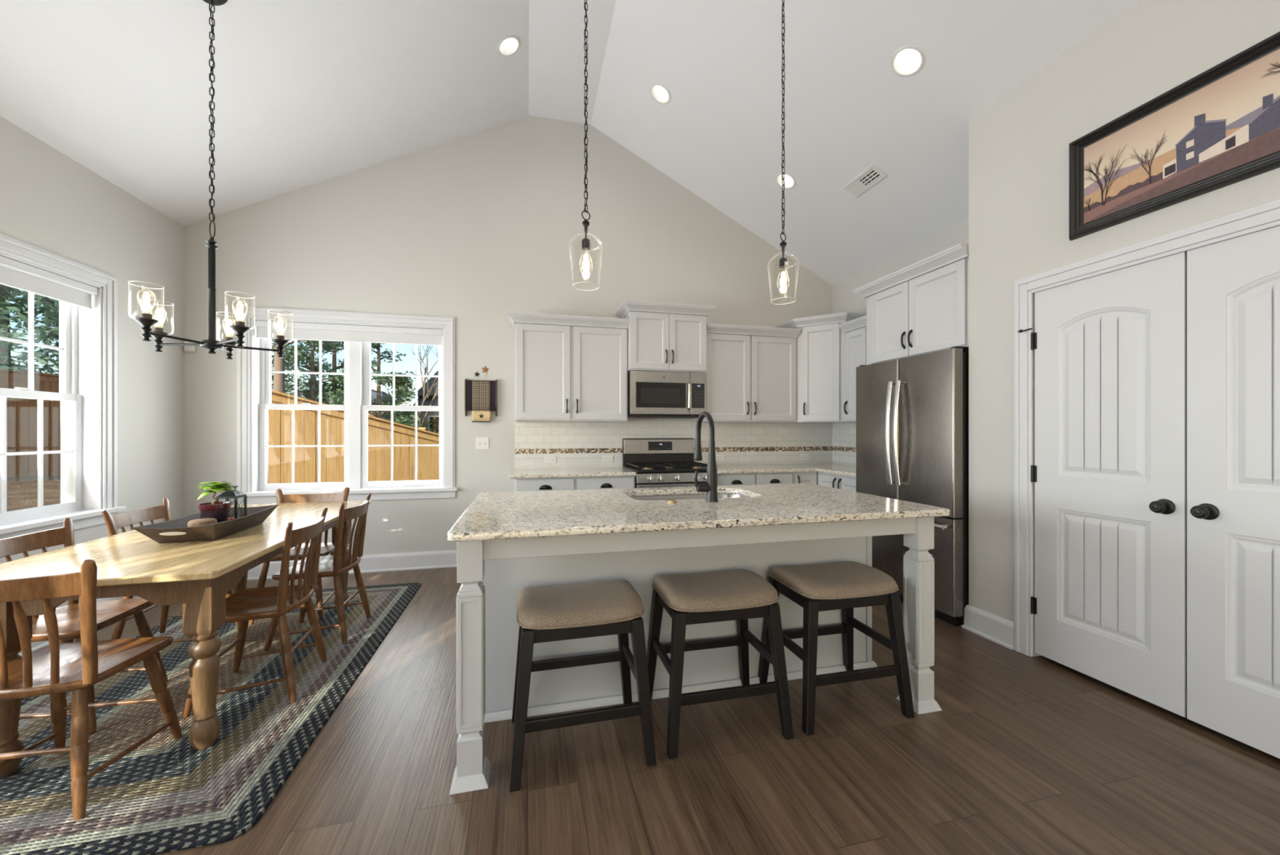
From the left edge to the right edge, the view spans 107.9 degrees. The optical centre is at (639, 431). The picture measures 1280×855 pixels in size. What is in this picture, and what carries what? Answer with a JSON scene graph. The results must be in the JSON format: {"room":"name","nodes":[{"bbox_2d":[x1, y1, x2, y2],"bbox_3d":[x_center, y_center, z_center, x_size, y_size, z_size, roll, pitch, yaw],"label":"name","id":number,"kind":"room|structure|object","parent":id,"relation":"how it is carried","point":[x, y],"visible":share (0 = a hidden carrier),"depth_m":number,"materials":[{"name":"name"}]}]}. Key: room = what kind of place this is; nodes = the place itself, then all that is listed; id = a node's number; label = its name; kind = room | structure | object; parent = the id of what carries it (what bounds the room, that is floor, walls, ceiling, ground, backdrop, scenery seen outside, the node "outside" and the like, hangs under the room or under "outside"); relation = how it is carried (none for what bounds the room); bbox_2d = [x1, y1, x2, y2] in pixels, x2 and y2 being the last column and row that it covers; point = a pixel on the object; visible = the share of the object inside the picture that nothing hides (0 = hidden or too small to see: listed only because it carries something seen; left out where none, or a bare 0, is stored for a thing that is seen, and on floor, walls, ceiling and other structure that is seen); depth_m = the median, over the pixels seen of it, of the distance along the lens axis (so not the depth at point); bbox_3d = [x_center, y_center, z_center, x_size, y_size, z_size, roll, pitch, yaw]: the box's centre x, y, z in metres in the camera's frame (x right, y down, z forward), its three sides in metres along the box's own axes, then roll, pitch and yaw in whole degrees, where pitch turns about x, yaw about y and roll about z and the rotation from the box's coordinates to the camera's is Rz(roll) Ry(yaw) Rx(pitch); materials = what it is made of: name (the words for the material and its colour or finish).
{"room":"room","nodes":[
{"label":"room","id":0,"kind":"room"},
{"bbox_2d":[0,115,184,608],"bbox_3d":[-2.648,-0.250,-1.194,0.200,3.400,10.324,0,0,-14],"label":"wall","id":1,"kind":"structure","parent":0,"point":[51,202],"depth_m":3.30,"materials":[{"name":"paint"}]},
{"bbox_2d":[0,232,125,539],"bbox_3d":[-3.478,-0.228,2.340,0.250,1.675,1.775,0,0,-14],"label":"window","id":2,"kind":"structure","parent":1,"relation":"in","point":[87,395],"depth_m":3.03,"materials":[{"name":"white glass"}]},
{"bbox_2d":[0,255,97,309],"bbox_3d":[-3.444,-0.884,2.349,0.060,0.145,1.507,0,0,-14],"label":"roller blind","id":3,"kind":"object","parent":2,"relation":"attached to","point":[14,273],"visible":1,"depth_m":2.76,"materials":[{"name":"white fabric"}]},
{"bbox_2d":[17,549,457,656],"bbox_3d":[-1.306,1.174,-0.715,2.635,0.152,10.024,0,0,-14],"label":"baseboard","id":4,"kind":"structure","parent":1,"relation":"attached to","point":[442,558],"depth_m":4.20,"materials":[{"name":"white wood"}]},
{"bbox_2d":[184,115,832,555],"bbox_3d":[-0.814,-0.931,4.663,6.520,4.762,0.200,0,0,-14],"label":"wall","id":5,"kind":"structure","parent":0,"point":[476,228],"depth_m":4.37,"materials":[{"name":"paint"}]},
{"bbox_2d":[183,341,195,351],"bbox_3d":[-3.712,-0.707,3.841,0.074,0.083,0.035,0,0,-14],"label":"sensor","id":6,"kind":"object","parent":5,"relation":"attached to","point":[186,348],"visible":0.76,"depth_m":3.83,"materials":[{"name":"white plastic"}]},
{"bbox_2d":[236,305,457,504],"bbox_3d":[-2.580,-0.228,4.210,1.775,1.675,0.250,0,0,-14],"label":"window","id":7,"kind":"structure","parent":5,"relation":"in","point":[254,371],"depth_m":4.19,"materials":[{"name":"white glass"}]},
{"bbox_2d":[253,320,442,345],"bbox_3d":[-2.572,-0.884,4.176,1.507,0.145,0.060,0,0,-14],"label":"roller blind","id":8,"kind":"object","parent":7,"relation":"attached to","point":[264,329],"visible":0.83,"depth_m":4.16,"materials":[{"name":"white fabric"}]},
{"bbox_2d":[464,378,497,416],"bbox_3d":[-1.490,-0.325,4.369,0.286,0.350,0.055,0,0,-14],"label":"towel rack","id":9,"kind":"object","parent":5,"relation":"attached to","point":[465,380],"visible":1,"depth_m":4.33,"materials":[{"name":"brown wood"}]},
{"bbox_2d":[466,380,495,422],"bbox_3d":[-1.482,-0.288,4.353,0.256,0.390,0.041,0,0,-14],"label":"hanging towel","id":10,"kind":"object","parent":9,"relation":"hanging from","point":[481,394],"visible":1,"depth_m":4.34,"materials":[{"name":"fabric"}]},
{"bbox_2d":[475,437,488,448],"bbox_3d":[-1.485,0.106,4.388,0.116,0.114,0.020,0,0,-14],"label":"light switch","id":11,"kind":"object","parent":5,"relation":"attached to","point":[481,442],"visible":1,"depth_m":4.39,"materials":[{"name":"white plastic"}]},
{"bbox_2d":[480,365,488,373],"bbox_3d":[-1.462,-0.595,4.396,0.076,0.074,0.010,0,0,-14],"label":"star","id":12,"kind":"object","parent":5,"relation":"attached to","point":[485,368],"visible":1,"depth_m":4.40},
{"bbox_2d":[507,311,629,422],"bbox_3d":[-0.674,-0.577,4.383,1.088,0.947,0.410,0,0,-14],"label":"upper cabinet","id":13,"kind":"object","parent":5,"relation":"attached to","point":[568,367],"visible":1,"depth_m":4.24,"materials":[{"name":"white wood"}]},
{"bbox_2d":[615,299,715,372],"bbox_3d":[0.235,-0.889,4.567,0.882,0.622,0.480,0,0,-14],"label":"upper cabinet","id":14,"kind":"object","parent":5,"relation":"attached to","point":[662,336],"visible":0.98,"depth_m":4.39,"materials":[{"name":"white wood"}]},
{"bbox_2d":[627,370,706,417],"bbox_3d":[0.234,-0.357,4.570,0.752,0.429,0.452,0,0,-14],"label":"microwave","id":15,"kind":"object","parent":14,"relation":"attached to","point":[651,393],"visible":0.98,"depth_m":4.39,"materials":[{"name":"metal"}]},
{"bbox_2d":[515,417,831,468],"bbox_3d":[0.494,0.090,4.872,3.479,0.520,0.008,0,0,-14],"label":"backsplash","id":16,"kind":"structure","parent":5,"relation":"attached to","point":[574,444],"depth_m":4.82,"materials":[{"name":"tile"}]},
{"bbox_2d":[544,456,555,463],"bbox_3d":[-0.873,0.270,4.534,0.114,0.070,0.008,0,0,-14],"label":"wall outlet","id":17,"kind":"object","parent":16,"relation":"attached to","point":[548,460],"visible":1,"depth_m":4.53,"materials":[{"name":"white plastic"}]},
{"bbox_2d":[602,454,613,462],"bbox_3d":[-0.324,0.265,4.667,0.114,0.070,0.008,0,0,-14],"label":"wall outlet","id":18,"kind":"object","parent":16,"relation":"attached to","point":[606,458],"visible":1,"depth_m":4.67,"materials":[{"name":"white plastic"}]},
{"bbox_2d":[715,453,723,460],"bbox_3d":[0.835,0.267,4.947,0.114,0.070,0.008,0,0,-14],"label":"wall outlet","id":19,"kind":"object","parent":16,"relation":"attached to","point":[718,456],"visible":0.7,"depth_m":4.95,"materials":[{"name":"white plastic"}]},
{"bbox_2d":[800,453,808,459],"bbox_3d":[1.831,0.275,5.188,0.114,0.070,0.008,0,0,-14],"label":"wall outlet","id":20,"kind":"object","parent":16,"relation":"attached to","point":[802,456],"visible":1,"depth_m":5.19,"materials":[{"name":"white plastic"}]},
{"bbox_2d":[692,323,800,422],"bbox_3d":[1.091,-0.577,4.811,1.016,0.947,0.410,0,0,-14],"label":"upper cabinet","id":21,"kind":"object","parent":5,"relation":"attached to","point":[751,370],"visible":0.94,"depth_m":4.66,"materials":[{"name":"white wood"}]},
{"bbox_2d":[774,311,866,422],"bbox_3d":[1.917,-0.631,4.849,0.723,1.057,0.722,0,0,-14],"label":"upper cabinet","id":22,"kind":"object","parent":5,"relation":"attached to","point":[820,340],"visible":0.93,"depth_m":4.68,"materials":[{"name":"white wood"}]},
{"bbox_2d":[0,0,1137,285],"bbox_3d":[0.394,-2.563,-0.330,7.220,1.899,11.174,0,0,-14],"label":"ceiling","id":23,"kind":"structure","parent":0,"point":[308,92],"depth_m":3.25,"materials":[{"name":"paint"}]},
{"bbox_2d":[128,0,293,359],"bbox_3d":[-2.231,-1.355,2.409,0.628,1.897,0.651,0,0,-14],"label":"chandelier","id":24,"kind":"object","parent":23,"relation":"hanging from","point":[146,320],"visible":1,"depth_m":2.40,"materials":[{"name":"black metal"}]},
{"bbox_2d":[140,312,152,318],"bbox_3d":[-2.254,-0.528,2.127,0.037,0.028,0.037,0,0,-14],"label":"socket","id":25,"kind":"object","parent":24,"relation":"attached to","point":[144,315],"depth_m":2.11,"materials":[{"name":"brown metal"}]},
{"bbox_2d":[153,327,163,332],"bbox_3d":[-2.496,-0.528,2.414,0.037,0.028,0.037,0,0,-14],"label":"socket","id":26,"kind":"object","parent":24,"relation":"attached to","point":[157,329],"depth_m":2.40,"materials":[{"name":"brown metal"}]},
{"bbox_2d":[225,337,233,340],"bbox_3d":[-2.344,-0.528,2.658,0.037,0.028,0.037,0,0,-14],"label":"socket","id":27,"kind":"object","parent":24,"relation":"attached to","point":[226,338],"depth_m":2.64,"materials":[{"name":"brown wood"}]},
{"bbox_2d":[235,320,244,325],"bbox_3d":[-1.960,-0.528,2.281,0.037,0.028,0.037,0,0,-14],"label":"socket","id":28,"kind":"object","parent":24,"relation":"attached to","point":[237,322],"depth_m":2.27,"materials":[{"name":"brown metal"}]},
{"bbox_2d":[275,334,284,339],"bbox_3d":[-2.015,-0.528,2.609,0.037,0.028,0.037,0,0,-14],"label":"socket","id":29,"kind":"object","parent":24,"relation":"attached to","point":[279,337],"depth_m":2.59,"materials":[{"name":"brown metal"}]},
{"bbox_2d":[497,35,519,56],"bbox_3d":[-1.020,-3.022,3.601,0.184,0.160,0.192,0,0,-14],"label":"recessed light","id":30,"kind":"object","parent":23,"relation":"in","point":[508,46],"visible":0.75,"depth_m":3.65,"materials":[{"name":"white plastic"}]},
{"bbox_2d":[568,0,602,290],"bbox_3d":[-0.255,-1.873,2.192,0.158,2.378,0.158,0,0,-9],"label":"pendant light","id":31,"kind":"object","parent":23,"relation":"hanging from","point":[585,242],"visible":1,"depth_m":2.19,"materials":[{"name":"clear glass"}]},
{"bbox_2d":[582,218,590,250],"bbox_3d":[-0.255,-0.931,2.192,0.039,0.140,0.039,0,0,-14],"label":"socket","id":32,"kind":"object","parent":31,"relation":"attached to","point":[585,242],"depth_m":2.18,"materials":[{"name":"black metal"}]},
{"bbox_2d":[649,82,671,104],"bbox_3d":[0.176,-2.859,3.887,0.184,0.162,0.192,0,0,-14],"label":"recessed light","id":33,"kind":"object","parent":23,"relation":"in","point":[660,94],"visible":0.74,"depth_m":3.94,"materials":[{"name":"white plastic"}]},
{"bbox_2d":[767,0,799,304],"bbox_3d":[0.749,-1.712,2.434,0.159,2.054,0.159,0,0,16],"label":"pendant light","id":34,"kind":"object","parent":23,"relation":"hanging from","point":[783,261],"visible":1,"depth_m":2.43,"materials":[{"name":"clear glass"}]},
{"bbox_2d":[779,240,786,268],"bbox_3d":[0.749,-0.931,2.434,0.039,0.140,0.039,0,0,-14],"label":"socket","id":35,"kind":"object","parent":34,"relation":"attached to","point":[783,261],"depth_m":2.42,"materials":[{"name":"black metal"}]},
{"bbox_2d":[775,172,795,189],"bbox_3d":[1.301,-2.272,4.147,0.184,0.162,0.192,0,0,-14],"label":"recessed light","id":36,"kind":"object","parent":23,"relation":"in","point":[789,180],"visible":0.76,"depth_m":4.20,"materials":[{"name":"white plastic"}]},
{"bbox_2d":[843,164,887,197],"bbox_3d":[1.812,-2.023,3.764,0.136,0.074,0.350,0,0,-14],"label":"ceiling vent","id":37,"kind":"object","parent":23,"relation":"in","point":[865,180],"visible":1,"depth_m":3.75,"materials":[{"name":"white plastic"}]},
{"bbox_2d":[890,44,924,76],"bbox_3d":[1.621,-2.274,2.814,0.184,0.162,0.192,0,0,-14],"label":"recessed light","id":38,"kind":"object","parent":23,"relation":"in","point":[908,60],"visible":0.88,"depth_m":2.86,"materials":[{"name":"white plastic"}]},
{"bbox_2d":[58,566,1279,854],"bbox_3d":[0.399,1.350,-0.354,6.520,0.200,10.524,0,0,-14],"label":"floor","id":39,"kind":"structure","parent":0,"point":[1023,754],"depth_m":1.69,"materials":[{"name":"brown wood"}]},
{"bbox_2d":[0,582,421,854],"bbox_3d":[-2.219,1.244,2.473,1.470,0.010,2.500,0,0,-14],"label":"braided rug","id":40,"kind":"object","parent":39,"relation":"on","point":[166,794],"visible":0.66,"depth_m":1.82,"materials":[{"name":"multicoloured fabric"}]},
{"bbox_2d":[0,517,168,733],"bbox_3d":[-2.509,0.825,2.063,0.441,0.830,0.477,0,0,-14],"label":"dining chair","id":41,"kind":"object","parent":40,"relation":"on","point":[108,612],"visible":0.41,"depth_m":2.10,"materials":[{"name":"brown wood"}]},
{"bbox_2d":[0,559,182,820],"bbox_3d":[-2.027,0.825,1.646,0.477,0.830,0.441,0,0,-10],"label":"dining chair","id":42,"kind":"object","parent":40,"relation":"on","point":[56,668],"visible":1,"depth_m":1.52,"materials":[{"name":"brown wood"}]},
{"bbox_2d":[101,497,239,641],"bbox_3d":[-2.718,0.825,2.737,0.441,0.830,0.477,0,0,-15],"label":"dining chair","id":43,"kind":"object","parent":40,"relation":"on","point":[115,522],"visible":0.33,"depth_m":2.69,"materials":[{"name":"brown wood"}]},
{"bbox_2d":[0,500,370,778],"bbox_3d":[-2.199,0.874,2.477,0.874,0.731,1.850,0,0,-15],"label":"dining table","id":44,"kind":"object","parent":40,"relation":"on","point":[197,575],"visible":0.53,"depth_m":1.81,"materials":[{"name":"brown wood"}]},
{"bbox_2d":[131,503,279,542],"bbox_3d":[-2.150,0.462,2.361,0.300,0.092,0.610,0,0,-15],"label":"wooden tray","id":45,"kind":"object","parent":44,"relation":"on","point":[176,530],"visible":0.89,"depth_m":2.18,"materials":[{"name":"brown wood"}]},
{"bbox_2d":[187,517,217,527],"bbox_3d":[-2.086,0.455,2.220,0.104,0.076,0.104,0,0,-14],"label":"stone","id":46,"kind":"object","parent":45,"relation":"in","point":[200,522],"visible":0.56,"depth_m":2.19,"materials":[{"name":"stone"}]},
{"bbox_2d":[196,480,235,522],"bbox_3d":[-2.120,0.370,2.330,0.149,0.246,0.142,0,0,-14],"label":"potted plant","id":47,"kind":"object","parent":45,"relation":"in","point":[220,510],"visible":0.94,"depth_m":2.30,"materials":[{"name":"green plant"}]},
{"bbox_2d":[215,480,247,520],"bbox_3d":[-2.166,0.375,2.460,0.106,0.236,0.093,0,0,-14],"label":"lantern","id":48,"kind":"object","parent":45,"relation":"in","point":[228,495],"visible":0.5,"depth_m":2.44,"materials":[{"name":"black metal"}]},
{"bbox_2d":[181,507,328,717],"bbox_3d":[-1.833,0.825,2.273,0.441,0.830,0.477,0,0,-16],"label":"dining chair","id":49,"kind":"object","parent":40,"relation":"on","point":[245,605],"visible":0.9,"depth_m":2.23,"materials":[{"name":"brown wood"}]},
{"bbox_2d":[248,487,349,624],"bbox_3d":[-2.359,0.825,3.244,0.477,0.830,0.441,0,0,-14],"label":"dining chair","id":50,"kind":"object","parent":40,"relation":"on","point":[326,548],"visible":0.25,"depth_m":3.35,"materials":[{"name":"brown wood"}]},
{"bbox_2d":[263,493,371,650],"bbox_3d":[-1.959,0.825,2.882,0.441,0.830,0.477,0,0,-12],"label":"dining chair","id":51,"kind":"object","parent":40,"relation":"on","point":[335,565],"visible":0.86,"depth_m":2.81,"materials":[{"name":"brown wood"}]},
{"bbox_2d":[514,475,635,491],"bbox_3d":[-0.609,0.816,4.262,1.030,0.868,0.656,0,0,-14],"label":"base cabinet","id":52,"kind":"object","parent":39,"relation":"on","point":[530,484],"visible":0.2,"depth_m":3.98,"materials":[{"name":"white wood"}]},
{"bbox_2d":[509,466,635,478],"bbox_3d":[-0.628,0.364,4.257,1.070,0.032,0.660,0,0,-14],"label":"countertop","id":53,"kind":"structure","parent":52,"relation":"on","point":[577,471],"depth_m":4.03,"materials":[{"name":"stone"}]},
{"bbox_2d":[509,578,656,791],"bbox_3d":[-0.248,0.946,1.890,0.532,0.607,0.432,0,0,-14],"label":"bar stool","id":54,"kind":"object","parent":39,"relation":"on","point":[544,613],"visible":1,"depth_m":1.75,"materials":[{"name":"brown wood"}]},
{"bbox_2d":[622,438,707,488],"bbox_3d":[0.269,0.646,4.440,0.752,1.168,0.717,0,0,-14],"label":"gas range","id":55,"kind":"object","parent":39,"relation":"on","point":[655,462],"visible":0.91,"depth_m":4.64,"materials":[{"name":"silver metal"}]},
{"bbox_2d":[622,465,706,472],"bbox_3d":[0.266,0.345,4.451,0.752,0.020,0.618,0,0,-14],"label":"cooktop","id":56,"kind":"object","parent":55,"relation":"in","point":[676,468],"depth_m":4.20,"materials":[{"name":"black metal"}]},
{"bbox_2d":[635,471,706,488],"bbox_3d":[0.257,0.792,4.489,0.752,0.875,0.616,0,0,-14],"label":"control panel","id":57,"kind":"object","parent":55,"relation":"in","point":[635,471],"depth_m":4.13,"materials":[{"name":"silver metal"}]},
{"bbox_2d":[449,516,942,794],"bbox_3d":[0.234,0.809,2.327,2.073,0.882,0.986,0,0,-14],"label":"kitchen island","id":58,"kind":"object","parent":39,"relation":"on","point":[491,574],"visible":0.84,"depth_m":2.10,"materials":[{"name":"white wood"}]},
{"bbox_2d":[447,483,950,541],"bbox_3d":[0.233,0.346,2.310,2.064,0.040,1.076,0,0,-14],"label":"island countertop","id":59,"kind":"structure","parent":58,"relation":"on","point":[534,513],"depth_m":1.99,"materials":[{"name":"stone"}]},
{"bbox_2d":[629,493,750,500],"bbox_3d":[0.281,0.474,2.548,0.755,0.216,0.440,0,0,-14],"label":"sink","id":60,"kind":"object","parent":59,"relation":"in","point":[682,496],"visible":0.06,"depth_m":2.74,"materials":[{"name":"metal"}]},
{"bbox_2d":[693,411,718,502],"bbox_3d":[0.298,0.115,2.345,0.123,0.442,0.244,0,0,-14],"label":"faucet","id":61,"kind":"object","parent":59,"relation":"on","point":[710,487],"visible":1,"depth_m":2.25,"materials":[{"name":"black metal"}]},
{"bbox_2d":[646,568,793,759],"bbox_3d":[0.321,0.946,2.048,0.532,0.607,0.432,0,0,-13],"label":"bar stool","id":62,"kind":"object","parent":39,"relation":"on","point":[740,595],"visible":0.98,"depth_m":1.91,"materials":[{"name":"brown wood"}]},
{"bbox_2d":[716,471,792,485],"bbox_3d":[1.020,0.816,4.656,0.800,0.868,0.656,0,0,-14],"label":"base cabinet","id":63,"kind":"object","parent":39,"relation":"on","point":[748,478],"visible":0.23,"depth_m":4.38,"materials":[{"name":"white wood"}]},
{"bbox_2d":[792,471,817,484],"bbox_3d":[1.538,0.816,4.781,0.262,0.868,0.656,0,0,-14],"label":"base cabinet","id":64,"kind":"object","parent":39,"relation":"on","point":[797,477],"visible":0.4,"depth_m":4.50,"materials":[{"name":"white wood"}]},
{"bbox_2d":[757,560,914,735],"bbox_3d":[0.895,0.946,2.187,0.532,0.607,0.432,0,0,-13],"label":"bar stool","id":65,"kind":"object","parent":39,"relation":"on","point":[845,585],"visible":0.94,"depth_m":2.05,"materials":[{"name":"brown wood"}]},
{"bbox_2d":[817,471,856,491],"bbox_3d":[2.079,0.816,4.278,0.656,0.868,0.685,0,0,-14],"label":"base cabinet","id":66,"kind":"object","parent":39,"relation":"on","point":[826,479],"visible":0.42,"depth_m":4.23,"materials":[{"name":"white wood"}]},
{"bbox_2d":[705,462,856,476],"bbox_3d":[1.516,0.364,4.453,1.670,0.032,1.283,0,0,-14],"label":"countertop","id":67,"kind":"structure","parent":66,"relation":"on","point":[830,468],"depth_m":4.49,"materials":[{"name":"stone"}]},
{"bbox_2d":[856,346,968,626],"bbox_3d":[2.191,0.350,3.474,0.777,1.800,0.913,0,0,-14],"label":"refrigerator","id":68,"kind":"object","parent":39,"relation":"on","point":[913,411],"visible":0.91,"depth_m":3.19,"materials":[{"name":"metal"}]},
{"bbox_2d":[960,351,968,623],"bbox_3d":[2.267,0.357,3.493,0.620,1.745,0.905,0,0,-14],"label":"panel","id":69,"kind":"object","parent":68,"relation":"in","point":[965,355],"depth_m":2.98,"materials":[{"name":"metal"}]},
{"bbox_2d":[832,219,968,313],"bbox_3d":[3.494,-0.250,0.292,0.200,3.400,10.324,0,0,-14],"label":"wall","id":70,"kind":"structure","parent":0,"point":[845,299],"depth_m":4.45,"materials":[{"name":"paint"}]},
{"bbox_2d":[831,422,856,465],"bbox_3d":[2.348,0.120,4.588,0.008,0.460,1.415,0,0,-14],"label":"backsplash","id":71,"kind":"structure","parent":70,"relation":"attached to","point":[843,434],"depth_m":5.07,"materials":[{"name":"tile"}]},
{"bbox_2d":[839,315,866,421],"bbox_3d":[2.210,-0.577,4.300,0.409,0.947,0.600,0,0,-14],"label":"upper cabinet","id":72,"kind":"object","parent":70,"relation":"attached to","point":[855,330],"visible":0.35,"depth_m":4.45,"materials":[{"name":"white wood"}]},
{"bbox_2d":[853,243,968,364],"bbox_3d":[2.254,-0.875,3.524,0.689,0.650,1.000,0,0,-14],"label":"upper cabinet","id":73,"kind":"object","parent":70,"relation":"attached to","point":[922,307],"visible":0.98,"depth_m":3.34,"materials":[{"name":"white wood"}]},
{"bbox_2d":[968,0,1279,622],"bbox_3d":[3.328,-0.443,-0.796,0.635,3.386,7.888,0,0,-14],"label":"wall","id":74,"kind":"structure","parent":0,"point":[1019,143],"depth_m":2.54,"materials":[{"name":"paint"}]},
{"bbox_2d":[960,604,1013,649],"bbox_3d":[2.255,1.174,2.866,0.328,0.152,0.322,0,0,-14],"label":"baseboard","id":75,"kind":"structure","parent":74,"relation":"attached to","point":[997,629],"depth_m":2.81,"materials":[{"name":"white wood"}]},
{"bbox_2d":[1017,251,1186,717],"bbox_3d":[2.235,0.224,2.309,0.103,1.992,0.661,0,0,-14],"label":"door","id":76,"kind":"structure","parent":74,"relation":"in","point":[1108,605],"depth_m":2.23,"materials":[{"name":"white wood"}]},
{"bbox_2d":[1013,199,1279,657],"bbox_3d":[2.376,0.192,1.999,0.141,2.117,1.426,0,0,-14],"label":"trim","id":77,"kind":"structure","parent":74,"relation":"attached to","point":[1266,215],"depth_m":2.59,"materials":[{"name":"white wood"}]},
{"bbox_2d":[1068,31,1279,240],"bbox_3d":[2.331,-1.238,1.903,0.034,0.500,1.022,0,0,-14],"label":"framed picture","id":78,"kind":"object","parent":74,"relation":"attached to","point":[1219,127],"visible":1,"depth_m":1.99,"materials":[{"name":"wood"}]},
{"bbox_2d":[1186,225,1279,758],"bbox_3d":[2.388,0.224,1.678,0.103,1.992,0.622,0,0,-14],"label":"door","id":79,"kind":"structure","parent":74,"relation":"in","point":[1233,284],"depth_m":1.86,"materials":[{"name":"white wood"}]},
{"label":"outside","id":80,"kind":"structure","parent":0,"visible":0},
{"bbox_2d":[6,475,60,511],"bbox_3d":[-4.499,1.210,14.344,50.000,4.480,62.000,0,0,-14],"label":"ground","id":81,"kind":"structure","parent":80,"point":[21,491],"depth_m":7.56,"materials":[{"name":"brown soil"}]},
{"bbox_2d":[0,283,59,373],"bbox_3d":[-13.982,-3.340,10.318,4.412,8.563,5.686,0,0,-43],"label":"evergreen tree","id":82,"kind":"object","parent":81,"relation":"on","point":[6,295],"visible":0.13,"depth_m":9.83,"materials":[{"name":"green plant"}]},
{"bbox_2d":[0,368,60,477],"bbox_3d":[-11.609,-0.142,7.854,0.218,2.085,5.188,0,0,7],"label":"fence","id":83,"kind":"object","parent":81,"relation":"on","point":[21,413],"visible":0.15,"depth_m":8.74,"materials":[{"name":"brown wood"}]},
{"bbox_2d":[9,299,59,374],"bbox_3d":[-13.012,-3.137,12.123,4.608,8.494,5.226,0,0,7],"label":"evergreen tree","id":84,"kind":"object","parent":81,"relation":"on","point":[40,350],"visible":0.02,"depth_m":10.51,"materials":[{"name":"green plant"}]},
{"bbox_2d":[273,338,341,392],"bbox_3d":[-8.902,-1.698,11.569,2.507,6.974,2.327,0,0,-39],"label":"pine tree","id":85,"kind":"object","parent":81,"relation":"on","point":[279,362],"visible":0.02,"depth_m":11.45,"materials":[{"name":"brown plant"}]},
{"bbox_2d":[271,337,374,415],"bbox_3d":[-11.427,-1.653,16.096,3.949,5.986,3.564,0,0,-31],"label":"pine tree","id":86,"kind":"object","parent":81,"relation":"on","point":[303,356],"visible":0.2,"depth_m":15.65,"materials":[{"name":"green plant"}]},
{"bbox_2d":[291,341,376,411],"bbox_3d":[-11.290,-2.159,16.985,2.727,7.071,2.807,0,0,0],"label":"pine tree","id":87,"kind":"object","parent":81,"relation":"on","point":[324,386],"visible":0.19,"depth_m":16.45,"materials":[{"name":"green plant"}]},
{"bbox_2d":[288,390,410,420],"bbox_3d":[-17.543,-0.100,27.514,6.100,4.700,6.700,0,0,-14],"label":"house","id":88,"kind":"structure","parent":81,"relation":"on","point":[374,394],"depth_m":26.78,"materials":[{"name":"beige"}]},
{"bbox_2d":[267,389,439,483],"bbox_3d":[-4.305,0.807,7.997,0.228,3.205,4.823,0,0,32],"label":"fence","id":89,"kind":"object","parent":81,"relation":"on","point":[279,420],"visible":0.23,"depth_m":7.20,"materials":[{"name":"brown wood"}]},
{"bbox_2d":[334,342,422,426],"bbox_3d":[-10.229,-1.513,18.069,3.218,7.344,2.589,0,0,-27],"label":"pine tree","id":90,"kind":"object","parent":81,"relation":"on","point":[379,414],"visible":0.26,"depth_m":17.98,"materials":[{"name":"green plant"}]},
{"bbox_2d":[372,370,435,431],"bbox_3d":[-10.263,-0.193,19.908,2.421,4.946,2.351,0,0,11],"label":"pine tree","id":91,"kind":"object","parent":81,"relation":"on","point":[400,380],"visible":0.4,"depth_m":19.80,"materials":[{"name":"green plant"}]},
{"bbox_2d":[405,343,438,427],"bbox_3d":[-7.760,-1.521,19.289,4.138,7.680,4.424,0,0,-14],"label":"bare tree","id":92,"kind":"object","parent":81,"relation":"on","point":[425,367],"visible":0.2,"depth_m":19.07,"materials":[{"name":"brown plant"}]},
{"bbox_2d":[413,370,439,433],"bbox_3d":[-8.098,-1.250,23.988,5.650,7.000,5.650,0,0,-14],"label":"house","id":93,"kind":"structure","parent":81,"relation":"on","point":[432,415],"depth_m":21.26,"materials":[{"name":"grey"}]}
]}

